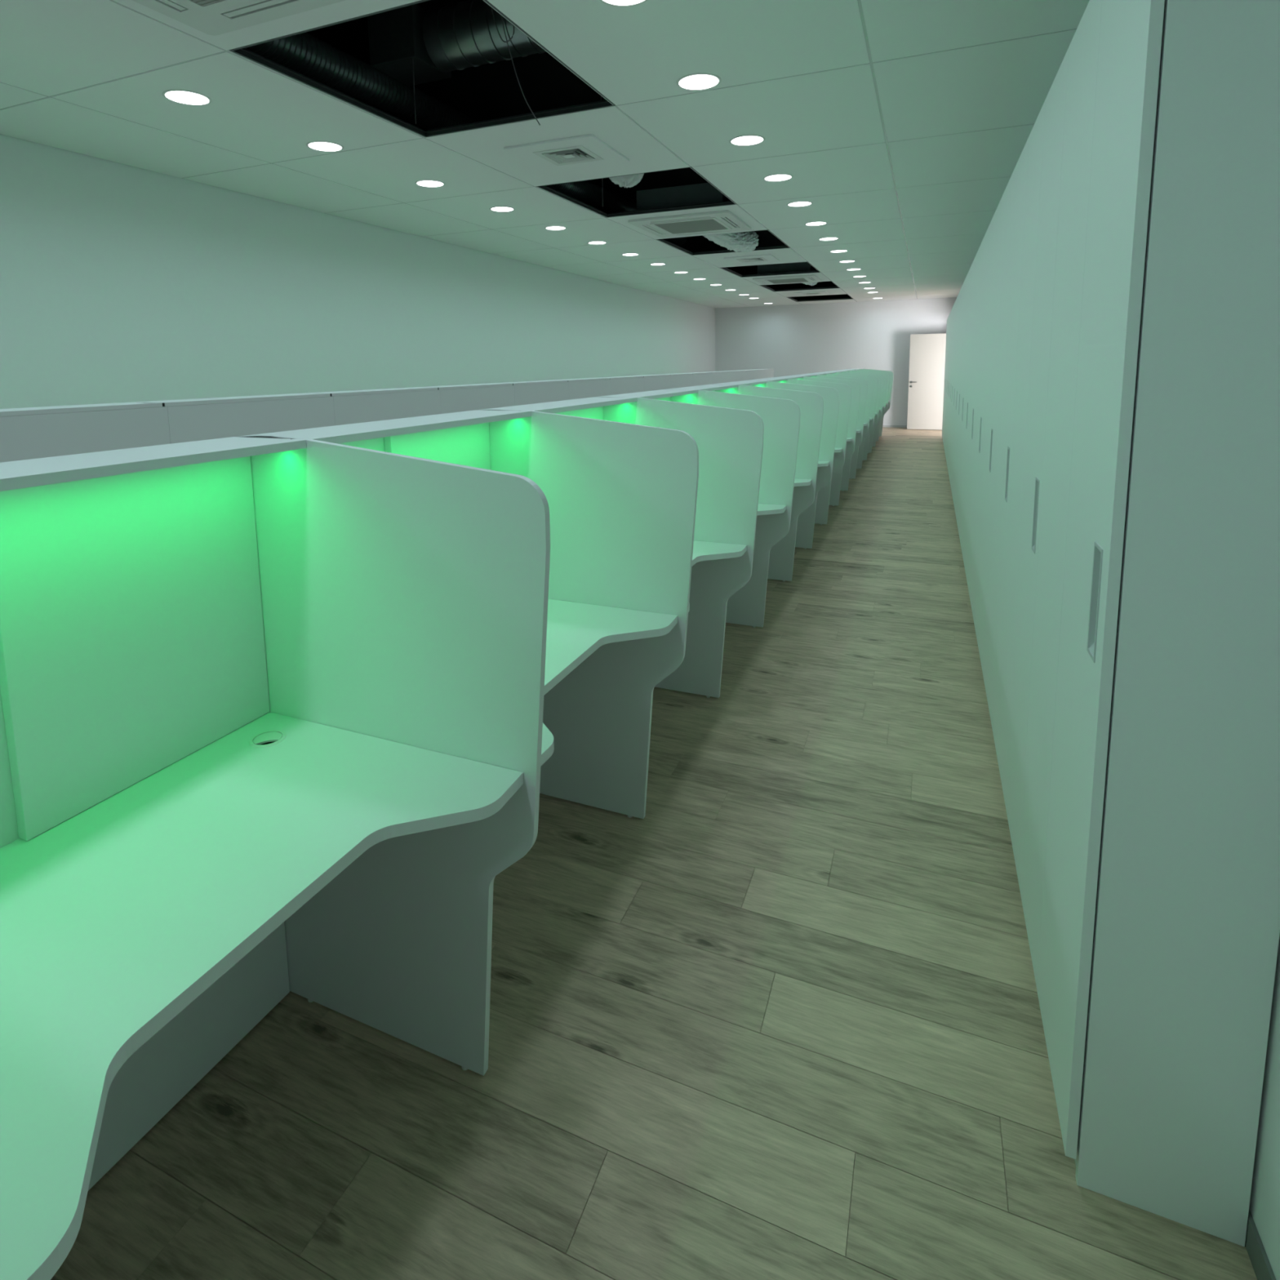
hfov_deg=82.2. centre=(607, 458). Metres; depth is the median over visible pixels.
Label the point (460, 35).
spiral duct
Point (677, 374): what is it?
shelf
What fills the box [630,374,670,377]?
shelf
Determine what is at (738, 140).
diffuser
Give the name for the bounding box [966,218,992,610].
tall cabinet
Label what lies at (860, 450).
booth
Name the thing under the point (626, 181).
duct
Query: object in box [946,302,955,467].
tall cabinet
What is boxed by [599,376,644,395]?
booth
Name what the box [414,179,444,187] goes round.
recessed light
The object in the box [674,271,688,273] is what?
recessed light
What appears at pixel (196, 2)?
grille
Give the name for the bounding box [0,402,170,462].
booth
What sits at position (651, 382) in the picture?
booth
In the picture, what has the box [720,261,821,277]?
trim
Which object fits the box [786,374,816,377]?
shelf
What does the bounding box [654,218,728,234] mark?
grille
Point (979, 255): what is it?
tall cabinet
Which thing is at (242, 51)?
trim
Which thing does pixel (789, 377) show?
shelf
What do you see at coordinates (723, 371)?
shelf
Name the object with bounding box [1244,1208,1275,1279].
baseboard
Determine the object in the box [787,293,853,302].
trim
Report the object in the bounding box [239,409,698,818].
booth
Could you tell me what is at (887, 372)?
booth
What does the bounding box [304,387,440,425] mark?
booth
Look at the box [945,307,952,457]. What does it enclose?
tall cabinet
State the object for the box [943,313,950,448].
tall cabinet
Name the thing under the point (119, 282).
wall
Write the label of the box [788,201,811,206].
diffuser
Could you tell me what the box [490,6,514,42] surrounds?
loose cable
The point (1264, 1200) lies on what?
wall
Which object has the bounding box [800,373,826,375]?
shelf
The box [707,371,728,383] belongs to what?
booth
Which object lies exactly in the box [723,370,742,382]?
booth
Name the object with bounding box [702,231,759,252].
duct
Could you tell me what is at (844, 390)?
booth
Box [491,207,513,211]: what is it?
diffuser
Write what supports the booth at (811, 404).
on the floor
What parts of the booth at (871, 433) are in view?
panel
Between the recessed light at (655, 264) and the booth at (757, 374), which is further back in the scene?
the booth at (757, 374)
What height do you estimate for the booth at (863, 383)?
1.414 m
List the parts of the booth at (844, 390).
panel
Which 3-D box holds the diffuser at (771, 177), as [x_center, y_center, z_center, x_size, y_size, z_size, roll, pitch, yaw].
[1.297,-2.133,5.571,0.197,0.002,0.197,2,8,23]
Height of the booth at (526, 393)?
1.414 m
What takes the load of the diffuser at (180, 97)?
attached to the recessed light at (180, 96)
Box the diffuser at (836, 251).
[831,249,846,252]
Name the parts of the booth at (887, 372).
panel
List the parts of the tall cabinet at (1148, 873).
door, recessed pull, door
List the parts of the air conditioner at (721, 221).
casing, grille frame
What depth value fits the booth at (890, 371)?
15.12 m
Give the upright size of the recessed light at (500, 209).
0.004 m
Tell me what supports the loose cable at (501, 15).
hanging from the ceiling
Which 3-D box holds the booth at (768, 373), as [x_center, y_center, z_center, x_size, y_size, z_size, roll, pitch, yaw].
[3.049,-1.202,15.757,0.823,1.414,1.053,2,8,23]
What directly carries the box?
hanging from the ceiling
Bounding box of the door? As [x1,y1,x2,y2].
[906,333,946,429]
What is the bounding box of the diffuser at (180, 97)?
[164,91,208,104]
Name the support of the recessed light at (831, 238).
in the ceiling
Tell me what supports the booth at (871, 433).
on the floor
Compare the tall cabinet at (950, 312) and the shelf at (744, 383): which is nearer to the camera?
the shelf at (744, 383)
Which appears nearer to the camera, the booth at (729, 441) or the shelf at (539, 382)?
the booth at (729, 441)
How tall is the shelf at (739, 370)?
0.018 m
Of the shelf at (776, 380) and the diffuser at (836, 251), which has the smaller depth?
the shelf at (776, 380)
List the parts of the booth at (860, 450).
panel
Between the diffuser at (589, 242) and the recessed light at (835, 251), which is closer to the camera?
the diffuser at (589, 242)
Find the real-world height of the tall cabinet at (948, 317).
2.352 m
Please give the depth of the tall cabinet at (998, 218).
3.82 m
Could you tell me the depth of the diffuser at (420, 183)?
5.58 m
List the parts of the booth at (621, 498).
panel, raised panel, panel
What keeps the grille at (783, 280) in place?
attached to the air conditioner at (799, 266)
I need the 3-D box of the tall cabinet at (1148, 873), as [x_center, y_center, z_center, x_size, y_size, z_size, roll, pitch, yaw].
[1.150,0.177,1.579,0.278,2.352,0.823,2,8,23]
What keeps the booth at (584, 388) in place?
on the floor
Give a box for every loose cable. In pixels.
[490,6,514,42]
[501,15,540,125]
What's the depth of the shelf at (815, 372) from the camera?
10.37 m
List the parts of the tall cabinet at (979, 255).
recessed pull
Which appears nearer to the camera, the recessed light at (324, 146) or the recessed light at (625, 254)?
the recessed light at (324, 146)
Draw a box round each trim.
[228,0,615,137]
[536,166,737,217]
[656,229,791,255]
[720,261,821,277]
[760,280,839,291]
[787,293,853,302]
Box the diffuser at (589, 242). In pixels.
[588,241,605,244]
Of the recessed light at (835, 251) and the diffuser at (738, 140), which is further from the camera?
the recessed light at (835, 251)
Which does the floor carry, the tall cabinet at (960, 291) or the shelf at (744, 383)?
the tall cabinet at (960, 291)
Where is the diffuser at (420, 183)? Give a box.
[417,180,443,186]
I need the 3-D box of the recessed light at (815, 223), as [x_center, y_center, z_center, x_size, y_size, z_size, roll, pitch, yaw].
[2.119,-2.383,7.443,0.224,0.004,0.224,2,8,23]
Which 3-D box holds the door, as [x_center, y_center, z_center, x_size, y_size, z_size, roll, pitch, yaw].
[7.290,-1.712,16.456,0.970,2.142,0.094,2,8,23]
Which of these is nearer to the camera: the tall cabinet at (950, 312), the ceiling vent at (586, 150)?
the ceiling vent at (586, 150)
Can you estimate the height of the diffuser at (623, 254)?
0.002 m
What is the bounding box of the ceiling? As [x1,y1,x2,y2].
[0,0,1089,308]
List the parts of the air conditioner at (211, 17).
grille frame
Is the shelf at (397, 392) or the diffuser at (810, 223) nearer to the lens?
the shelf at (397, 392)
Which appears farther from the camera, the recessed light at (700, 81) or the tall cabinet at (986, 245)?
the tall cabinet at (986, 245)
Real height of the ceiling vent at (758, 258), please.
0.072 m
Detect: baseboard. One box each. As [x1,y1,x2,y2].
[882,425,906,427]
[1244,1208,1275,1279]
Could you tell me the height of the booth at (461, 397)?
1.414 m
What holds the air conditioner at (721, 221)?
attached to the ceiling
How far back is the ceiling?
4.41 m
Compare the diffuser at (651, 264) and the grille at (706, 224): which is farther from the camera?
the diffuser at (651, 264)
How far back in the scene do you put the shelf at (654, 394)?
3.91 m
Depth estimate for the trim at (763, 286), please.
14.24 m
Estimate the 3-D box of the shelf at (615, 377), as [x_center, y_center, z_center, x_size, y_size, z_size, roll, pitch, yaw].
[0.123,-0.911,8.292,0.234,0.018,0.990,2,8,23]
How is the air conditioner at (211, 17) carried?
attached to the ceiling
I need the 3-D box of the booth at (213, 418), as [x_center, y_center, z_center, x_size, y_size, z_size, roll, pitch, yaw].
[-2.137,0.380,3.941,0.823,1.414,1.053,2,8,23]
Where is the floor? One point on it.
(781, 1019)
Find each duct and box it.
[244,31,686,245]
[422,0,546,71]
[609,173,644,187]
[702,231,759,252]
[803,281,818,285]
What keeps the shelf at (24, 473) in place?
attached to the booth at (271, 708)
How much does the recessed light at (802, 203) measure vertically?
0.004 m
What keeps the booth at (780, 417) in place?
on the floor
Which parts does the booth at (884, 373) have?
panel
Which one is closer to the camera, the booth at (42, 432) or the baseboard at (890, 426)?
the booth at (42, 432)
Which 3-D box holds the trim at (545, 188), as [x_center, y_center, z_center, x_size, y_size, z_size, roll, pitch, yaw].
[0.297,-2.208,6.112,1.266,0.034,1.385,2,8,23]
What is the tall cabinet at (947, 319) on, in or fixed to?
on the floor
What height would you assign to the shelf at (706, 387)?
0.018 m
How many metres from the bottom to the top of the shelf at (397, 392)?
0.018 m
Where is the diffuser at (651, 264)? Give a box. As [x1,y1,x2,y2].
[651,263,664,265]
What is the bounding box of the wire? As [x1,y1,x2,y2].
[412,57,416,124]
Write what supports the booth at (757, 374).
on the floor
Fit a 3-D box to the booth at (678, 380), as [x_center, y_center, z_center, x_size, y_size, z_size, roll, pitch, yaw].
[0.656,-0.472,10.303,0.823,1.414,1.053,2,8,23]
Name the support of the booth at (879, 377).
on the floor
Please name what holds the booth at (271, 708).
on the floor
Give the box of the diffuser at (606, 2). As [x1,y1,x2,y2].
[603,0,644,4]
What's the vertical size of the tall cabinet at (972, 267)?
2.352 m
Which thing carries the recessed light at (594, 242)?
in the ceiling
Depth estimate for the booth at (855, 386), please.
7.84 m
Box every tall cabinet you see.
[942,317,948,443]
[942,319,947,439]
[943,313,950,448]
[944,311,951,453]
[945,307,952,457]
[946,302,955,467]
[947,298,956,472]
[948,293,959,483]
[950,285,962,496]
[952,279,965,510]
[955,269,969,524]
[957,257,975,548]
[961,240,982,577]
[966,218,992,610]
[972,187,1006,662]
[981,137,1028,743]
[995,48,1068,876]
[1017,0,1279,1246]
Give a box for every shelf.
[0,402,162,416]
[0,436,306,491]
[133,393,330,406]
[239,409,531,444]
[304,387,438,396]
[413,383,512,390]
[477,397,636,413]
[490,380,568,385]
[552,377,609,382]
[593,389,697,399]
[599,376,643,379]
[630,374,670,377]
[661,373,693,375]
[667,384,737,391]
[692,372,711,374]
[707,371,727,373]
[711,381,766,385]
[723,370,741,372]
[738,369,753,371]
[742,377,787,382]
[764,376,803,378]
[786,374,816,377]
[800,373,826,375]
[815,372,835,373]
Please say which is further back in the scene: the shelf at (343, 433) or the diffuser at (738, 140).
the diffuser at (738, 140)
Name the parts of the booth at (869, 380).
panel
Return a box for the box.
[367,4,451,86]
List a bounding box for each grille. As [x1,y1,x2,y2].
[191,0,222,6]
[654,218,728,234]
[767,278,808,283]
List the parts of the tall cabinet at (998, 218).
door, recessed pull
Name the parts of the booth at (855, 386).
panel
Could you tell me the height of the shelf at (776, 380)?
0.018 m
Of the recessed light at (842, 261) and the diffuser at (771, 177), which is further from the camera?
the recessed light at (842, 261)
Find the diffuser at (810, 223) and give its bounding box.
[806,222,826,225]
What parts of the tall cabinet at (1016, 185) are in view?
door, recessed pull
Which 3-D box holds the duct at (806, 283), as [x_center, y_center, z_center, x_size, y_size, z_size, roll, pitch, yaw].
[3.522,-3.296,13.211,0.289,0.320,0.767,6,10,44]
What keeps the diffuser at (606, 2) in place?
attached to the recessed light at (622, 3)
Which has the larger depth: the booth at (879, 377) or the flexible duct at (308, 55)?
the booth at (879, 377)
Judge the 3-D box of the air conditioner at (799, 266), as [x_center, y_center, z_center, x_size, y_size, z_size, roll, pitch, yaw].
[3.057,-3.157,12.393,1.000,0.308,1.000,2,8,23]
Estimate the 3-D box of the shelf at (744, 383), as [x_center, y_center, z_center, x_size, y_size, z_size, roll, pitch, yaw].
[1.034,-0.585,5.755,0.234,0.018,0.990,2,8,23]
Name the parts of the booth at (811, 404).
panel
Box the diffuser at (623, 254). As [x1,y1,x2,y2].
[622,253,638,255]
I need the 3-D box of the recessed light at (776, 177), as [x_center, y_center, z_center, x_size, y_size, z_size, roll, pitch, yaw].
[1.297,-2.132,5.571,0.224,0.004,0.224,2,8,23]
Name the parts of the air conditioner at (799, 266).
casing, grille frame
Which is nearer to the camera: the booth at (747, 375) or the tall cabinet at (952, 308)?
the tall cabinet at (952, 308)
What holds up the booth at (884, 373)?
on the floor
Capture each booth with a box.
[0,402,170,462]
[0,435,550,1279]
[133,393,334,444]
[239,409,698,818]
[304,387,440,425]
[413,383,515,413]
[477,397,764,697]
[490,380,568,405]
[552,377,610,399]
[593,389,799,627]
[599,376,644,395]
[630,374,671,391]
[661,373,693,388]
[667,384,823,581]
[692,372,711,386]
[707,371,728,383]
[711,381,839,549]
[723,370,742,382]
[738,369,753,381]
[742,377,851,524]
[753,368,764,379]
[754,368,773,377]
[764,376,860,506]
[786,374,867,491]
[800,373,873,479]
[815,372,878,469]
[822,371,882,460]
[831,370,885,453]
[838,369,888,447]
[845,368,891,440]
[862,368,893,436]
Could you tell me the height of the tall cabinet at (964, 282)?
2.352 m
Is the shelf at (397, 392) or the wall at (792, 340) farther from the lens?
the wall at (792, 340)
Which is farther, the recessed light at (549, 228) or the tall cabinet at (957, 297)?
the tall cabinet at (957, 297)
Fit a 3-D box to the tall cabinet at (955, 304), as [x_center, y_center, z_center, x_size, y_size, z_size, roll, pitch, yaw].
[4.763,-0.926,9.812,0.276,2.352,0.823,2,8,23]
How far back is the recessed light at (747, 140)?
4.62 m
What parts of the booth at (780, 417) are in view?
raised panel, panel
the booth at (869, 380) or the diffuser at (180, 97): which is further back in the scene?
the booth at (869, 380)
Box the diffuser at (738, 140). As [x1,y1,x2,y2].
[731,136,763,145]
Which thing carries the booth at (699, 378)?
on the floor
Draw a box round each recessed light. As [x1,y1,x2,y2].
[161,89,212,106]
[306,141,343,151]
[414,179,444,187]
[489,206,515,212]
[544,226,566,230]
[587,240,606,244]
[599,0,648,7]
[622,253,639,256]
[649,262,666,265]
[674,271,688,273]
[675,72,721,90]
[728,134,764,146]
[763,173,793,182]
[786,200,813,207]
[804,221,826,226]
[818,236,838,240]
[829,249,847,253]
[839,260,855,262]
[846,268,861,270]
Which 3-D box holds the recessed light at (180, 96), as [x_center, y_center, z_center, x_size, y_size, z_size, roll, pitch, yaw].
[-2.158,-1.851,3.763,0.224,0.004,0.224,2,8,23]
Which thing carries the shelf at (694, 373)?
attached to the booth at (699, 378)
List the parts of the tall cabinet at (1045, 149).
door, recessed pull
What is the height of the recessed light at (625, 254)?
0.004 m
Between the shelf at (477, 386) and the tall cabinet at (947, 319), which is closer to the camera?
the shelf at (477, 386)
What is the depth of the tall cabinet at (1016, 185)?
3.06 m
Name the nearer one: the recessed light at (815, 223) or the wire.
the wire
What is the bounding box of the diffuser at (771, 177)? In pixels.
[764,174,791,181]
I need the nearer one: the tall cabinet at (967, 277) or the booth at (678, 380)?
the tall cabinet at (967, 277)
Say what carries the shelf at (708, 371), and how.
attached to the booth at (717, 377)
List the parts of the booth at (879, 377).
panel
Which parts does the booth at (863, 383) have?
panel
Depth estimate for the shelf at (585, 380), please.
7.36 m
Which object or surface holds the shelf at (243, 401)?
attached to the booth at (213, 418)
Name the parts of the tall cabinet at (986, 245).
recessed pull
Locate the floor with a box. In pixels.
[50,426,1257,1279]
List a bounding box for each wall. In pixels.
[0,133,715,408]
[715,297,956,425]
[1248,934,1279,1279]
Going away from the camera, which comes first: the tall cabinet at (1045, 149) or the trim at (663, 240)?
the tall cabinet at (1045, 149)
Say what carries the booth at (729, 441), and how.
on the floor
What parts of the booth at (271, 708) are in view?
panel, raised panel, modesty panel, grommet lid, panel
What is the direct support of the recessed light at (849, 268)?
in the ceiling
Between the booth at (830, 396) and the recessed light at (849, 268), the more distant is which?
the recessed light at (849, 268)
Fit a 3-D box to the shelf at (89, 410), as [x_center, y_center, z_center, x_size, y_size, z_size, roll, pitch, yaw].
[-2.271,-0.181,2.839,0.234,0.018,0.990,2,8,23]
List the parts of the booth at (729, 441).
raised panel, panel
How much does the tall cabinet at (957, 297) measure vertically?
2.352 m
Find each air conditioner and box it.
[132,0,345,35]
[627,182,751,237]
[752,262,822,284]
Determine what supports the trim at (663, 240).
attached to the ceiling
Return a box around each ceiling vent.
[503,133,629,172]
[724,253,779,263]
[793,290,829,295]
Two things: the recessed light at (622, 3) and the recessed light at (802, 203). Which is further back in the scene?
the recessed light at (802, 203)
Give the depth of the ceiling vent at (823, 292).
14.84 m
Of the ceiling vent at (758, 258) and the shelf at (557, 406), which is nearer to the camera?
the shelf at (557, 406)

